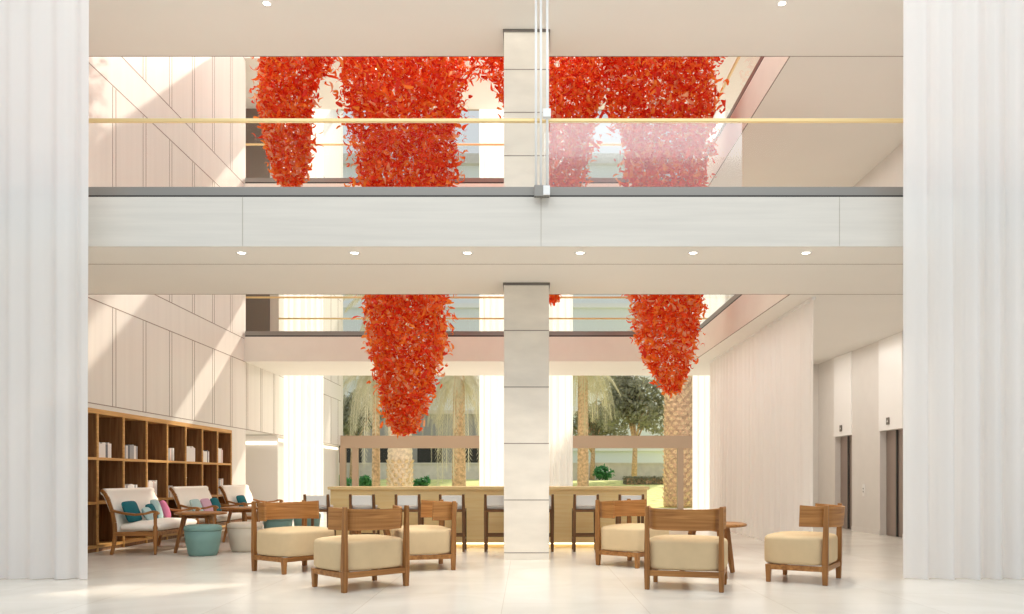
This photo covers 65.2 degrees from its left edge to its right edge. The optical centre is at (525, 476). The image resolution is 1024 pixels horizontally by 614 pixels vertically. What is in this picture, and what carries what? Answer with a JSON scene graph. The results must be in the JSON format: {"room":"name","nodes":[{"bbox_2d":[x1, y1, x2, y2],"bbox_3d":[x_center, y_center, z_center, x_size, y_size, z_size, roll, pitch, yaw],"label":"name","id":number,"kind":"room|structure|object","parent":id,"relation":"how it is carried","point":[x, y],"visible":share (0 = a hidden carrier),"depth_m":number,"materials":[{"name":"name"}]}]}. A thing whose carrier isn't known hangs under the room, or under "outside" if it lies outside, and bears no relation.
{"room":"hotel lobby","nodes":[
{"label":"hotel lobby","id":0,"kind":"room"},
{"bbox_2d":[88,57,342,501],"bbox_3d":[-7.088,-5.900,17.850,1.603,14.000,19.300,0,0,0],"label":"wall","id":1,"kind":"structure","parent":0,"point":[179,358],"depth_m":14.73,"materials":[{"name":"beige"}]},
{"bbox_2d":[246,109,269,330],"bbox_3d":[-7.050,-6.240,20.320,1.080,6.220,0.040,0,0,0],"label":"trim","id":2,"kind":"structure","parent":1,"relation":"attached to","point":[257,309],"depth_m":20.30,"materials":[{"name":"brown"}]},
{"bbox_2d":[88,197,902,246],"bbox_3d":[0.200,-2.853,8.954,12.980,0.554,0.033,0,0,0],"label":"balcony fascia","id":3,"kind":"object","parent":1,"relation":"attached to","point":[112,221],"depth_m":8.94,"materials":[{"name":"beige stone"}]},
{"bbox_2d":[88,56,902,359],"bbox_3d":[0.200,-4.263,13.770,12.980,3.374,8.160,0,0,0],"label":"trim","id":4,"kind":"structure","parent":1,"relation":"attached to","point":[89,56],"depth_m":11.30,"materials":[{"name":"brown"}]},
{"bbox_2d":[340,109,691,508],"bbox_3d":[0.190,-5.900,27.200,13.020,14.000,0.200,0,0,0],"label":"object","id":5,"kind":"structure","parent":1,"relation":"in","point":[354,442],"depth_m":27.10,"materials":[{"name":"beige wood"}]},
{"bbox_3d":[0.200,-10.160,14.500,12.980,0.280,0.400,0,0,0],"label":"roof beam","id":6,"kind":"structure","parent":1,"relation":"attached to","visible":0},
{"bbox_2d":[251,123,323,186],"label":"sculpture","id":7,"kind":"object","parent":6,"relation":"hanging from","point":[286,140],"depth_m":14.33,"materials":[{"name":"red glass"}]},
{"bbox_2d":[336,123,467,186],"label":"sculpture","id":8,"kind":"object","parent":6,"relation":"hanging from","point":[431,159],"depth_m":14.03,"materials":[{"name":"red glass"}]},
{"bbox_2d":[352,295,458,438],"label":"sculpture","id":9,"kind":"object","parent":6,"relation":"hanging from","point":[406,406],"depth_m":14.19,"materials":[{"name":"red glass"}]},
{"bbox_2d":[549,57,616,117],"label":"sculpture","id":10,"kind":"object","parent":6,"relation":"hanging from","point":[573,77],"depth_m":14.01,"materials":[{"name":"red glass"}]},
{"bbox_2d":[621,295,708,397],"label":"sculpture","id":11,"kind":"object","parent":6,"relation":"hanging from","point":[643,309],"depth_m":14.28,"materials":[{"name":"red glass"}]},
{"bbox_2d":[246,435,277,505],"bbox_3d":[-6.940,0.020,20.295,1.300,2.160,0.070,0,0,0],"label":"wall","id":12,"kind":"structure","parent":0,"point":[261,459],"depth_m":20.26,"materials":[{"name":"white paint"}]},
{"bbox_2d":[246,442,276,443],"bbox_3d":[-6.945,-0.860,20.240,1.270,0.060,0.040,0,0,0],"label":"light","id":13,"kind":"structure","parent":12,"relation":"attached to","point":[246,442],"depth_m":20.22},
{"bbox_2d":[88,247,902,375],"bbox_3d":[-0.450,-2.855,14.660,14.280,0.550,11.380,0,0,0],"label":"mezzanine slab","id":14,"kind":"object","parent":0,"point":[842,324],"visible":0.54,"depth_m":10.45,"materials":[{"name":"paint"}]},
{"bbox_2d":[245,296,671,336],"bbox_3d":[-1.285,-3.583,17.900,9.970,0.906,0.096,0,0,0],"label":"glass railing","id":15,"kind":"object","parent":14,"relation":"on","point":[247,333],"visible":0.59,"depth_m":17.86,"materials":[{"name":"clear glass"}]},
{"bbox_2d":[279,318,706,319],"bbox_3d":[0.200,-3.583,20.290,12.940,0.906,0.096,0,0,0],"label":"handrail","id":16,"kind":"object","parent":14,"relation":"on","point":[279,318],"visible":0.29,"depth_m":20.27,"materials":[{"name":"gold metal"}]},
{"bbox_2d":[88,118,902,196],"bbox_3d":[0.200,-3.583,9.020,12.940,0.906,0.096,0,0,0],"label":"glass railing","id":17,"kind":"object","parent":14,"relation":"on","point":[92,191],"visible":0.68,"depth_m":8.98,"materials":[{"name":"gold metal"}]},
{"bbox_2d":[697,295,740,331],"bbox_3d":[3.770,-3.583,14.575,0.096,0.906,6.510,0,0,0],"label":"glass railing","id":18,"kind":"object","parent":14,"relation":"on","point":[731,300],"visible":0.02,"depth_m":15.40,"materials":[{"name":"clear glass"}]},
{"bbox_2d":[709,297,815,540],"bbox_3d":[4.111,-0.743,14.650,0.160,3.675,6.400,0,0,0],"label":"wall","id":19,"kind":"structure","parent":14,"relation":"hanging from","point":[761,387],"depth_m":13.61,"materials":[{"name":"sheer white fabric"}]},
{"bbox_2d":[89,0,902,186],"bbox_3d":[-0.450,-6.245,14.275,14.280,0.610,12.150,0,0,0],"label":"ceiling","id":20,"kind":"structure","parent":0,"point":[764,154],"depth_m":10.88,"materials":[{"name":"paint"}]},
{"bbox_2d":[0,0,88,579],"bbox_3d":[-5.468,-2.422,8.613,1.565,7.035,0.138,0,0,0],"label":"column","id":21,"kind":"structure","parent":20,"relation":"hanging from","point":[44,44],"depth_m":8.60,"materials":[{"name":"white sheer fabric"}]},
{"bbox_2d":[261,0,272,6],"bbox_3d":[-3.250,-5.936,10.030,0.140,0.008,0.140,0,0,0],"label":"recessed light","id":22,"kind":"object","parent":20,"relation":"in","point":[266,3],"visible":1,"depth_m":10.02,"materials":[{"name":"white paint"}]},
{"bbox_2d":[245,143,690,182],"bbox_3d":[-1.285,-7.003,17.900,9.970,0.906,0.096,0,0,0],"label":"glass railing","id":23,"kind":"object","parent":20,"relation":"on","point":[247,180],"visible":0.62,"depth_m":17.86,"materials":[{"name":"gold metal"}]},
{"bbox_2d":[534,0,550,197],"bbox_3d":[0.182,-4.520,8.852,0.185,2.840,0.075,0,0,0],"label":"rods","id":24,"kind":"object","parent":20,"relation":"hanging from","point":[540,191],"visible":1,"depth_m":8.85,"materials":[{"name":"white metal"}]},
{"bbox_2d":[701,57,763,160],"bbox_3d":[3.770,-7.003,14.575,0.096,0.906,6.510,0,0,0],"label":"glass railing","id":25,"kind":"object","parent":20,"relation":"on","point":[737,58],"visible":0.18,"depth_m":14.31,"materials":[{"name":"glass"}]},
{"bbox_2d":[776,0,787,6],"bbox_3d":[3.210,-5.936,10.030,0.140,0.008,0.140,0,0,0],"label":"recessed light","id":26,"kind":"object","parent":20,"relation":"in","point":[781,3],"visible":1,"depth_m":10.02,"materials":[{"name":"white paint"}]},
{"bbox_2d":[903,0,1023,579],"bbox_3d":[5.355,-2.422,8.590,2.590,7.035,0.195,0,0,0],"label":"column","id":27,"kind":"structure","parent":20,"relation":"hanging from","point":[963,60],"depth_m":8.60,"materials":[{"name":"sheer white fabric"}]},
{"bbox_2d":[244,57,759,108],"bbox_3d":[-0.450,-9.625,14.275,14.280,0.550,12.150,0,0,0],"label":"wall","id":28,"kind":"structure","parent":0,"point":[483,97],"depth_m":19.10,"materials":[{"name":"paint"}]},
{"bbox_2d":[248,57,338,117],"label":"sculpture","id":29,"kind":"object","parent":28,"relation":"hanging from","point":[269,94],"depth_m":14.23,"materials":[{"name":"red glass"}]},
{"bbox_2d":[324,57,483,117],"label":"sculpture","id":30,"kind":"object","parent":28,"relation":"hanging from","point":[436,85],"depth_m":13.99,"materials":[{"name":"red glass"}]},
{"bbox_2d":[478,57,503,117],"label":"sculpture","id":31,"kind":"object","parent":28,"relation":"hanging from","point":[491,61],"depth_m":14.55,"materials":[{"name":"red glass"}]},
{"bbox_2d":[596,57,728,117],"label":"sculpture","id":32,"kind":"object","parent":28,"relation":"hanging from","point":[655,67],"depth_m":13.99,"materials":[{"name":"red glass"}]},
{"bbox_2d":[0,508,1023,613],"bbox_3d":[0.000,1.250,10.200,24.000,0.300,36.400,0,0,0],"label":"floor","id":33,"kind":"structure","parent":0,"point":[132,580],"depth_m":7.89,"materials":[{"name":"beige tile"}]},
{"bbox_2d":[100,487,200,554],"bbox_3d":[-5.602,0.634,12.030,0.840,0.940,1.516,0,0,0],"label":"armchair","id":34,"kind":"object","parent":33,"relation":"on","point":[113,497],"visible":0.83,"depth_m":11.47,"materials":[{"name":"white fabric"}]},
{"bbox_2d":[100,487,157,531],"bbox_3d":[-5.891,0.482,12.030,0.262,0.636,1.430,0,0,0],"label":"cushion","id":35,"kind":"object","parent":34,"relation":"on","point":[113,497],"depth_m":11.59,"materials":[{"name":"white fabric"}]},
{"bbox_2d":[121,501,141,521],"bbox_3d":[-5.690,0.498,11.550,0.169,0.307,0.415,0,0,-1],"label":"cushion","id":36,"kind":"object","parent":34,"relation":"on","point":[127,506],"visible":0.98,"depth_m":11.45,"materials":[{"name":"teal fabric"}]},
{"bbox_2d":[141,507,152,519],"bbox_3d":[-5.570,0.552,11.800,0.163,0.217,0.286,0,0,-14],"label":"cushion","id":37,"kind":"object","parent":34,"relation":"on","point":[146,509],"visible":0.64,"depth_m":11.70,"materials":[{"name":"teal fabric"}]},
{"bbox_2d":[150,499,162,517],"bbox_3d":[-5.690,0.496,12.330,0.162,0.309,0.226,0,0,0],"label":"cushion","id":38,"kind":"object","parent":34,"relation":"on","point":[155,502],"visible":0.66,"depth_m":12.28,"materials":[{"name":"teal fabric"}]},
{"bbox_2d":[121,518,196,530],"bbox_3d":[-5.490,0.700,12.030,0.580,0.160,1.440,0,0,0],"label":"seat cushion","id":39,"kind":"object","parent":34,"relation":"on","point":[157,524],"depth_m":11.49,"materials":[{"name":"white fabric"}]},
{"bbox_2d":[159,500,170,517],"bbox_3d":[-5.670,0.510,12.570,0.171,0.288,0.210,0,0,-15],"label":"cushion","id":40,"kind":"object","parent":34,"relation":"on","point":[166,511],"visible":0.84,"depth_m":12.49,"materials":[{"name":"pink fabric"}]},
{"bbox_2d":[88,407,231,552],"bbox_3d":[-6.518,0.050,13.665,0.455,2.100,6.898,0,0,0],"label":"bookcase","id":41,"kind":"object","parent":33,"relation":"on","point":[153,437],"visible":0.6,"depth_m":13.27,"materials":[{"name":"brown wood"}]},
{"bbox_2d":[173,511,227,552],"bbox_3d":[-4.773,0.809,11.752,0.736,0.591,0.741,0,0,0],"label":"side table","id":42,"kind":"object","parent":33,"relation":"on","point":[208,515],"visible":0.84,"depth_m":11.59,"materials":[{"name":"brown wood"}]},
{"bbox_2d":[183,524,221,555],"bbox_3d":[-4.542,0.882,11.250,0.512,0.435,0.512,0,0,0],"label":"pouf","id":43,"kind":"object","parent":33,"relation":"on","point":[200,539],"visible":1,"depth_m":11.06,"materials":[{"name":"teal fabric"}]},
{"bbox_2d":[183,524,221,531],"bbox_3d":[-4.542,0.710,11.250,0.512,0.090,0.512,0,0,0],"label":"cushion","id":44,"kind":"object","parent":43,"relation":"on","point":[194,527],"depth_m":11.07,"materials":[{"name":"teal fabric"}]},
{"bbox_2d":[169,486,247,525],"bbox_3d":[-5.602,0.634,14.200,0.840,0.940,1.516,0,0,0],"label":"armchair","id":45,"kind":"object","parent":33,"relation":"on","point":[182,495],"visible":0.48,"depth_m":13.88,"materials":[{"name":"beige fabric"}]},
{"bbox_2d":[169,486,211,511],"bbox_3d":[-5.891,0.482,14.200,0.262,0.636,1.430,0,0,0],"label":"cushion","id":46,"kind":"object","parent":45,"relation":"on","point":[182,495],"depth_m":13.87,"materials":[{"name":"white fabric"}]},
{"bbox_2d":[189,499,202,510],"bbox_3d":[-5.690,0.517,13.820,0.159,0.273,0.377,0,0,-1],"label":"cushion","id":47,"kind":"object","parent":45,"relation":"on","point":[194,502],"visible":0.56,"depth_m":13.73,"materials":[{"name":"teal fabric"}]},
{"bbox_2d":[200,498,212,510],"bbox_3d":[-5.690,0.517,14.270,0.159,0.273,0.377,0,0,-1],"label":"cushion","id":48,"kind":"object","parent":45,"relation":"on","point":[205,502],"visible":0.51,"depth_m":14.17,"materials":[{"name":"pink fabric"}]},
{"bbox_2d":[210,498,221,510],"bbox_3d":[-5.690,0.517,14.680,0.159,0.273,0.321,0,0,0],"label":"cushion","id":49,"kind":"object","parent":45,"relation":"on","point":[214,501],"visible":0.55,"depth_m":14.61,"materials":[{"name":"teal fabric"}]},
{"bbox_2d":[191,512,241,521],"bbox_3d":[-5.490,0.700,14.200,0.580,0.160,1.440,0,0,0],"label":"seat cushion","id":50,"kind":"object","parent":45,"relation":"on","point":[235,517],"depth_m":13.93,"materials":[{"name":"white fabric"}]},
{"bbox_2d":[220,506,258,541],"bbox_3d":[-4.847,0.809,13.702,0.736,0.591,0.741,0,0,-17],"label":"side table","id":51,"kind":"object","parent":33,"relation":"on","point":[236,509],"visible":0.64,"depth_m":13.48,"materials":[{"name":"brown wood"}]},
{"bbox_2d":[227,522,262,551],"bbox_3d":[-4.162,0.882,11.850,0.512,0.435,0.512,0,0,0],"label":"pouf","id":52,"kind":"object","parent":33,"relation":"on","point":[239,533],"visible":0.75,"depth_m":11.64,"materials":[{"name":"beige fabric"}]},
{"bbox_2d":[227,522,262,528],"bbox_3d":[-4.162,0.710,11.850,0.512,0.090,0.512,0,0,0],"label":"cushion","id":53,"kind":"object","parent":52,"relation":"on","point":[233,525],"depth_m":11.64,"materials":[{"name":"white fabric"}]},
{"bbox_2d":[218,485,283,532],"bbox_3d":[-5.602,0.634,16.370,0.840,0.940,1.516,0,0,0],"label":"armchair","id":54,"kind":"object","parent":33,"relation":"on","point":[229,492],"visible":0.41,"depth_m":16.08,"materials":[{"name":"beige fabric"}]},
{"bbox_2d":[218,485,253,506],"bbox_3d":[-5.891,0.482,16.370,0.262,0.636,1.430,0,0,0],"label":"cushion","id":55,"kind":"object","parent":54,"relation":"on","point":[229,492],"depth_m":16.10,"materials":[{"name":"white fabric"}]},
{"bbox_2d":[236,495,246,505],"bbox_3d":[-5.690,0.508,16.050,0.164,0.290,0.415,0,0,-1],"label":"cushion","id":56,"kind":"object","parent":54,"relation":"on","point":[240,498],"visible":0.49,"depth_m":15.93,"materials":[{"name":"teal fabric"}]},
{"bbox_2d":[263,519,292,528],"bbox_3d":[-4.309,0.882,13.900,0.512,0.435,0.512,0,0,0],"label":"pouf","id":57,"kind":"object","parent":33,"relation":"on","point":[278,522],"visible":0.21,"depth_m":13.69,"materials":[{"name":"teal fabric"}]},
{"bbox_2d":[267,519,292,520],"bbox_3d":[-4.309,0.710,13.900,0.512,0.090,0.512,0,0,0],"label":"cushion","id":58,"kind":"object","parent":57,"relation":"on","point":[276,519],"depth_m":13.69,"materials":[{"name":"teal fabric"}]},
{"bbox_2d":[251,500,334,574],"bbox_3d":[-2.755,0.692,9.488,0.775,0.815,0.789,0,0,38],"label":"lounge chair","id":59,"kind":"object","parent":33,"relation":"on","point":[283,545],"visible":0.87,"depth_m":9.25,"materials":[{"name":"beige fabric"}]},
{"bbox_2d":[257,526,334,556],"bbox_3d":[-2.716,0.745,9.457,0.670,0.331,0.784,0,0,38],"label":"seat cushion","id":60,"kind":"object","parent":59,"relation":"on","point":[289,541],"depth_m":9.15,"materials":[{"name":"beige fabric"}]},
{"bbox_2d":[284,109,322,519],"bbox_3d":[-5.710,-5.652,20.516,1.020,13.495,0.105,0,0,0],"label":"sheer curtain","id":61,"kind":"object","parent":33,"relation":"on","point":[303,395],"visible":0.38,"depth_m":20.51,"materials":[{"name":"white fabric"}]},
{"bbox_2d":[293,513,320,526],"bbox_3d":[-4.106,0.882,15.000,0.512,0.435,0.512,0,0,0],"label":"pouf","id":62,"kind":"object","parent":33,"relation":"on","point":[297,522],"visible":0.12,"depth_m":14.82,"materials":[{"name":"teal fabric"}]},
{"bbox_2d":[303,494,335,535],"bbox_3d":[-3.072,0.676,11.928,0.386,0.848,0.459,0,0,0],"label":"bar stool","id":63,"kind":"object","parent":33,"relation":"on","point":[324,500],"visible":0.39,"depth_m":11.71,"materials":[{"name":"white fabric"}]},
{"bbox_2d":[311,505,409,592],"bbox_3d":[-1.652,0.692,8.032,0.789,0.815,0.775,0,0,-44],"label":"lounge chair","id":64,"kind":"object","parent":33,"relation":"on","point":[377,554],"visible":1,"depth_m":7.77,"materials":[{"name":"beige fabric"}]},
{"bbox_2d":[314,534,402,570],"bbox_3d":[-1.687,0.745,8.068,0.784,0.331,0.670,0,0,-44],"label":"seat cushion","id":65,"kind":"object","parent":64,"relation":"on","point":[358,552],"depth_m":7.79,"materials":[{"name":"beige fabric"}]},
{"bbox_2d":[349,494,379,534],"bbox_3d":[-2.404,0.676,11.928,0.386,0.848,0.459,0,0,0],"label":"bar stool","id":66,"kind":"object","parent":33,"relation":"on","point":[355,501],"visible":0.53,"depth_m":11.71,"materials":[{"name":"white fabric"}]},
{"bbox_2d":[348,529,390,571],"bbox_3d":[-1.851,0.809,9.252,0.736,0.591,0.741,0,0,-34],"label":"side table","id":67,"kind":"object","parent":33,"relation":"on","point":[386,532],"visible":0.02,"depth_m":9.23,"materials":[{"name":"brown wood"}]},
{"bbox_2d":[395,494,423,524],"bbox_3d":[-1.735,0.676,11.928,0.386,0.848,0.459,0,0,0],"label":"bar stool","id":68,"kind":"object","parent":33,"relation":"on","point":[414,501],"visible":0.47,"depth_m":11.71,"materials":[{"name":"white fabric"}]},
{"bbox_2d":[391,499,457,569],"bbox_3d":[-1.222,0.692,9.713,0.775,0.815,0.789,0,0,-18],"label":"lounge chair","id":69,"kind":"object","parent":33,"relation":"on","point":[439,541],"visible":0.7,"depth_m":9.40,"materials":[{"name":"beige fabric"}]},
{"bbox_2d":[391,525,450,554],"bbox_3d":[-1.269,0.745,9.697,0.670,0.331,0.784,0,0,-18],"label":"seat cushion","id":70,"kind":"object","parent":69,"relation":"on","point":[424,539],"depth_m":9.35,"materials":[{"name":"beige fabric"}]},
{"bbox_2d":[439,494,466,551],"bbox_3d":[-1.088,0.676,11.928,0.386,0.848,0.459,0,0,0],"label":"bar stool","id":71,"kind":"object","parent":33,"relation":"on","point":[459,499],"visible":0.5,"depth_m":11.74,"materials":[{"name":"white fabric"}]},
{"bbox_2d":[328,486,648,547],"bbox_3d":[-0.580,0.625,12.750,4.980,0.950,0.760,0,0,0],"label":"bar counter","id":72,"kind":"object","parent":33,"relation":"on","point":[339,495],"depth_m":12.43,"materials":[{"name":"brown wood"}]},
{"bbox_2d":[328,486,648,489],"bbox_3d":[-0.580,0.172,12.750,4.980,0.045,0.760,0,0,0],"label":"countertop","id":73,"kind":"structure","parent":72,"relation":"on","point":[333,487],"depth_m":12.37,"materials":[{"name":"brown wood"}]},
{"bbox_2d":[479,109,503,485],"bbox_3d":[-0.615,-5.652,20.524,1.170,13.495,0.100,0,0,0],"label":"sheer curtain","id":74,"kind":"object","parent":33,"relation":"on","point":[491,158],"visible":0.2,"depth_m":20.53,"materials":[{"name":"white fabric"}]},
{"bbox_2d":[484,494,503,551],"bbox_3d":[-0.426,0.676,11.928,0.386,0.848,0.459,0,0,0],"label":"bar stool","id":75,"kind":"object","parent":33,"relation":"on","point":[492,503],"visible":0.67,"depth_m":11.74,"materials":[{"name":"white fabric"}]},
{"bbox_2d":[503,29,549,559],"bbox_3d":[0.006,-5.650,10.920,0.623,13.500,0.624,0,0,0],"label":"column","id":76,"kind":"structure","parent":33,"relation":"on","point":[526,305],"depth_m":10.62,"materials":[{"name":"stone"}]},
{"bbox_2d":[549,494,553,551],"bbox_3d":[0.221,0.676,11.928,0.386,0.848,0.459,0,0,0],"label":"bar stool","id":77,"kind":"object","parent":33,"relation":"on","point":[551,497],"visible":0.34,"depth_m":11.74,"materials":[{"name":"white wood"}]},
{"bbox_2d":[549,115,572,485],"bbox_3d":[0.625,-5.652,20.520,1.150,13.495,0.101,0,0,0],"label":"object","id":78,"kind":"object","parent":33,"relation":"on","point":[560,387],"visible":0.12,"depth_m":20.52,"materials":[{"name":"white fabric"}]},
{"bbox_2d":[572,494,598,551],"bbox_3d":[0.882,0.676,11.928,0.386,0.848,0.459,0,0,0],"label":"bar stool","id":79,"kind":"object","parent":33,"relation":"on","point":[581,503],"visible":0.82,"depth_m":11.74,"materials":[{"name":"white fabric"}]},
{"bbox_2d":[615,494,643,523],"bbox_3d":[1.544,0.676,11.928,0.386,0.848,0.459,0,0,0],"label":"bar stool","id":80,"kind":"object","parent":33,"relation":"on","point":[623,497],"visible":0.09,"depth_m":11.72,"materials":[{"name":"white fabric"}]},
{"bbox_2d":[595,499,668,568],"bbox_3d":[1.334,0.692,10.083,0.775,0.815,0.789,0,0,41],"label":"lounge chair","id":81,"kind":"object","parent":33,"relation":"on","point":[614,539],"visible":0.74,"depth_m":9.86,"materials":[{"name":"beige fabric"}]},
{"bbox_2d":[601,523,668,551],"bbox_3d":[1.371,0.745,10.050,0.670,0.331,0.784,0,0,41],"label":"seat cushion","id":82,"kind":"object","parent":81,"relation":"on","point":[628,537],"depth_m":9.74,"materials":[{"name":"beige fabric"}]},
{"bbox_2d":[644,506,727,592],"bbox_3d":[1.603,0.692,7.983,0.789,0.815,0.775,0,0,17],"label":"lounge chair","id":83,"kind":"object","parent":33,"relation":"on","point":[691,554],"visible":1,"depth_m":7.70,"materials":[{"name":"beige fabric"}]},
{"bbox_2d":[650,535,727,570],"bbox_3d":[1.618,0.745,8.031,0.784,0.331,0.670,0,0,17],"label":"seat cushion","id":84,"kind":"object","parent":83,"relation":"on","point":[667,552],"depth_m":7.72,"materials":[{"name":"beige fabric"}]},
{"bbox_2d":[692,109,733,509],"bbox_3d":[5.235,-5.652,20.521,1.930,13.495,0.102,0,0,0],"label":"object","id":85,"kind":"object","parent":33,"relation":"on","point":[700,384],"visible":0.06,"depth_m":20.53,"materials":[{"name":"white fabric"}]},
{"bbox_2d":[680,521,746,578],"bbox_3d":[2.102,0.809,8.982,0.741,0.591,0.736,0,0,-38],"label":"side table","id":86,"kind":"object","parent":33,"relation":"on","point":[727,535],"visible":0.27,"depth_m":9.10,"materials":[{"name":"brown wood"}]},
{"bbox_2d":[764,503,844,585],"bbox_3d":[2.989,0.692,8.539,0.775,0.815,0.789,0,0,32],"label":"lounge chair","id":87,"kind":"object","parent":33,"relation":"on","point":[822,551],"visible":1,"depth_m":8.22,"materials":[{"name":"beige fabric"}]},
{"bbox_2d":[764,531,837,565],"bbox_3d":[2.947,0.745,8.565,0.670,0.331,0.784,0,0,32],"label":"seat cushion","id":88,"kind":"object","parent":87,"relation":"on","point":[795,548],"depth_m":8.25,"materials":[{"name":"beige fabric"}]},
{"bbox_2d":[813,364,817,505],"bbox_3d":[5.720,-0.740,18.400,1.940,3.680,0.200,0,0,0],"label":"wall","id":89,"kind":"structure","parent":0,"point":[815,366],"depth_m":18.30,"materials":[{"name":"paint"}]},
{"bbox_2d":[818,143,902,535],"bbox_3d":[7.140,-5.900,14.400,0.900,14.000,12.400,0,0,0],"label":"wall","id":90,"kind":"structure","parent":0,"point":[868,443],"depth_m":15.90,"materials":[{"name":"paint"}]},
{"bbox_2d":[834,351,851,528],"bbox_3d":[6.758,-0.745,16.870,0.185,3.670,0.920,0,0,0],"label":"elevator","id":91,"kind":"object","parent":90,"relation":"in","point":[842,364],"depth_m":16.85,"materials":[{"name":"silver metal"}]},
{"bbox_2d":[833,526,902,538],"bbox_3d":[6.684,1.055,13.250,0.012,0.090,10.100,0,0,0],"label":"baseboard","id":92,"kind":"structure","parent":90,"relation":"attached to","point":[858,529],"depth_m":15.69,"materials":[{"name":"paint"}]},
{"bbox_2d":[879,332,902,536],"bbox_3d":[6.758,-0.745,14.660,0.185,3.670,0.940,0,0,0],"label":"elevator","id":93,"kind":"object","parent":90,"relation":"in","point":[891,347],"depth_m":14.67,"materials":[{"name":"silver metal"}]},
{"label":"outside","id":94,"kind":"structure","parent":0,"visible":0},
{"bbox_2d":[380,479,691,507],"bbox_3d":[0.000,0.625,74.200,80.000,0.990,91.600,0,0,0],"label":"lawn","id":95,"kind":"structure","parent":94,"point":[654,494],"depth_m":37.13,"materials":[{"name":"yellow plant"}]},
{"bbox_2d":[351,475,371,485],"bbox_3d":[-6.641,0.318,32.667,1.101,0.871,0.745,0,0,34],"label":"shrub","id":96,"kind":"object","parent":95,"relation":"on","point":[364,480],"visible":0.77,"depth_m":32.43,"materials":[{"name":"green plant"}]},
{"bbox_2d":[343,387,386,479],"bbox_3d":[-9.647,-2.622,45.608,4.364,5.555,2.884,0,0,0],"label":"tree","id":97,"kind":"object","parent":95,"relation":"on","point":[346,412],"visible":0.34,"depth_m":45.42,"materials":[{"name":"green plant"}]},
{"bbox_2d":[343,376,417,485],"bbox_3d":[-5.893,-1.831,31.366,3.204,5.862,3.166,0,0,-40],"label":"palm tree","id":98,"kind":"object","parent":95,"relation":"on","point":[373,401],"visible":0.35,"depth_m":31.09,"materials":[{"name":"green plant"}]},
{"bbox_2d":[343,295,447,485],"bbox_3d":[-4.687,-3.151,29.980,3.849,8.522,3.355,0,0,-43],"label":"palm tree","id":99,"kind":"object","parent":95,"relation":"on","point":[399,464],"visible":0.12,"depth_m":29.61,"materials":[{"name":"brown plant"}]},
{"bbox_2d":[339,410,478,462],"bbox_3d":[-8.200,-2.225,59.950,14.400,4.850,8.500,0,0,0],"label":"house","id":100,"kind":"structure","parent":95,"relation":"on","point":[420,455],"depth_m":56.00,"materials":[{"name":"stone"}]},
{"bbox_2d":[413,475,430,485],"bbox_3d":[-4.378,0.308,33.505,0.863,0.788,0.846,0,0,0],"label":"shrub","id":101,"kind":"object","parent":95,"relation":"on","point":[424,481],"visible":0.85,"depth_m":33.33,"materials":[{"name":"green plant"}]},
{"bbox_2d":[422,376,478,485],"bbox_3d":[-2.847,-1.990,33.785,3.079,5.579,3.598,0,0,-16],"label":"palm tree","id":102,"kind":"object","parent":95,"relation":"on","point":[460,386],"visible":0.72,"depth_m":33.73,"materials":[{"name":"green plant"}]},
{"bbox_2d":[339,463,663,479],"bbox_3d":[0.000,-0.315,46.500,52.000,1.030,0.340,0,0,0],"label":"wall","id":103,"kind":"structure","parent":95,"relation":"on","point":[420,469],"depth_m":46.38,"materials":[{"name":"concrete"}]},
{"bbox_2d":[343,153,670,462],"bbox_3d":[-6.500,-14.750,79.950,40.000,29.900,13.100,0,0,0],"label":"apartment block","id":104,"kind":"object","parent":95,"relation":"on","point":[604,166],"visible":0.02,"depth_m":74.01,"materials":[{"name":"white"}]},
{"bbox_2d":[573,376,620,485],"bbox_3d":[2.429,-2.393,34.885,3.360,6.086,3.212,0,0,-15],"label":"palm tree","id":105,"kind":"object","parent":95,"relation":"on","point":[583,381],"visible":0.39,"depth_m":34.79,"materials":[{"name":"green plant"}]},
{"bbox_2d":[573,376,628,479],"bbox_3d":[3.797,-2.931,45.959,3.287,6.173,3.943,0,0,44],"label":"tree","id":106,"kind":"object","parent":95,"relation":"on","point":[594,429],"visible":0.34,"depth_m":45.86,"materials":[{"name":"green plant"}]},
{"bbox_2d":[592,463,614,479],"bbox_3d":[3.771,-0.245,41.035,1.224,0.945,1.502,0,0,-28],"label":"shrub","id":107,"kind":"object","parent":95,"relation":"on","point":[602,472],"visible":1,"depth_m":40.76,"materials":[{"name":"green plant"}]},
{"bbox_2d":[590,376,664,475],"bbox_3d":[5.694,-2.867,41.975,5.251,6.043,3.475,0,0,-12],"label":"tree","id":108,"kind":"object","parent":95,"relation":"on","point":[633,403],"visible":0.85,"depth_m":41.45,"materials":[{"name":"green plant"}]},
{"bbox_2d":[622,475,663,484],"bbox_3d":[5.697,0.192,37.998,2.223,0.549,0.832,0,0,0],"label":"hedge","id":109,"kind":"object","parent":95,"relation":"on","point":[628,480],"visible":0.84,"depth_m":37.72,"materials":[{"name":"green plant"}]},
{"bbox_2d":[653,295,691,506],"bbox_3d":[5.756,-3.546,29.694,3.097,9.312,3.256,0,0,31],"label":"palm tree","id":110,"kind":"object","parent":95,"relation":"on","point":[677,413],"visible":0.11,"depth_m":29.13,"materials":[{"name":"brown plant"}]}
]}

